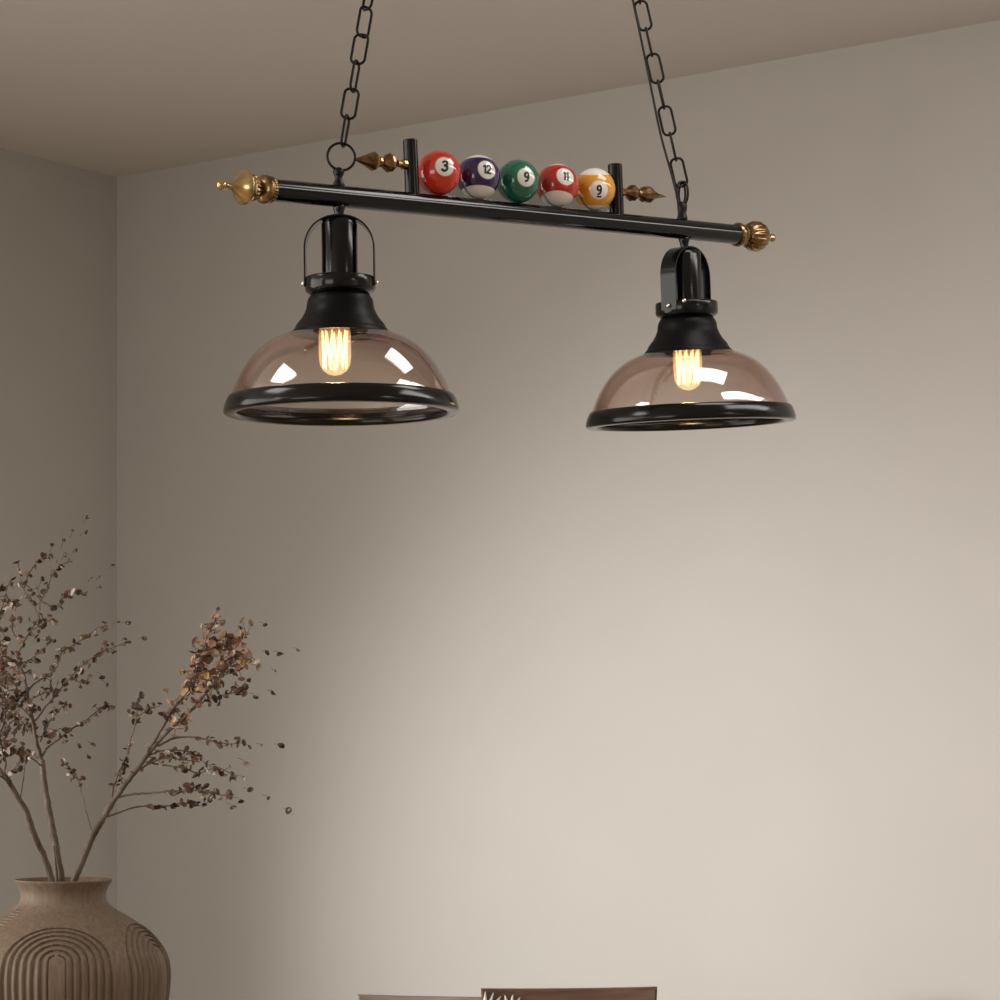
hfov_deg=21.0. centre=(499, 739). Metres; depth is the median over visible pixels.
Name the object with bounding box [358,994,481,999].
dining chair
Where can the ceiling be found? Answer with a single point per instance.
(115, 88)
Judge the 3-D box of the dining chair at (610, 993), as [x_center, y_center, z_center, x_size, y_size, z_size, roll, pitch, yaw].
[0.116,0.859,4.382,0.377,0.885,0.464,0,0,0]
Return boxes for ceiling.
[0,0,999,176]
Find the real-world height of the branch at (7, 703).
0.512 m
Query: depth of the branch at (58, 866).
3.99 m
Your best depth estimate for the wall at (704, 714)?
5.21 m
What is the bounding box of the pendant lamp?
[217,0,795,431]
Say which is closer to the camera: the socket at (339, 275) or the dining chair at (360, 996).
the socket at (339, 275)
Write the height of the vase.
0.314 m
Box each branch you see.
[0,514,147,881]
[0,577,54,881]
[60,607,299,881]
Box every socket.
[301,214,378,294]
[655,246,717,318]
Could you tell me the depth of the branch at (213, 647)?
3.90 m
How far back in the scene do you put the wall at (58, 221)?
5.85 m
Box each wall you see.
[0,148,116,915]
[117,20,999,999]
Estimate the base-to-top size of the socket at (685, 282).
0.103 m
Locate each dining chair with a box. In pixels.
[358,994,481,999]
[481,986,656,999]
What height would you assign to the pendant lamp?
0.840 m
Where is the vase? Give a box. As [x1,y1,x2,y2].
[0,877,170,999]

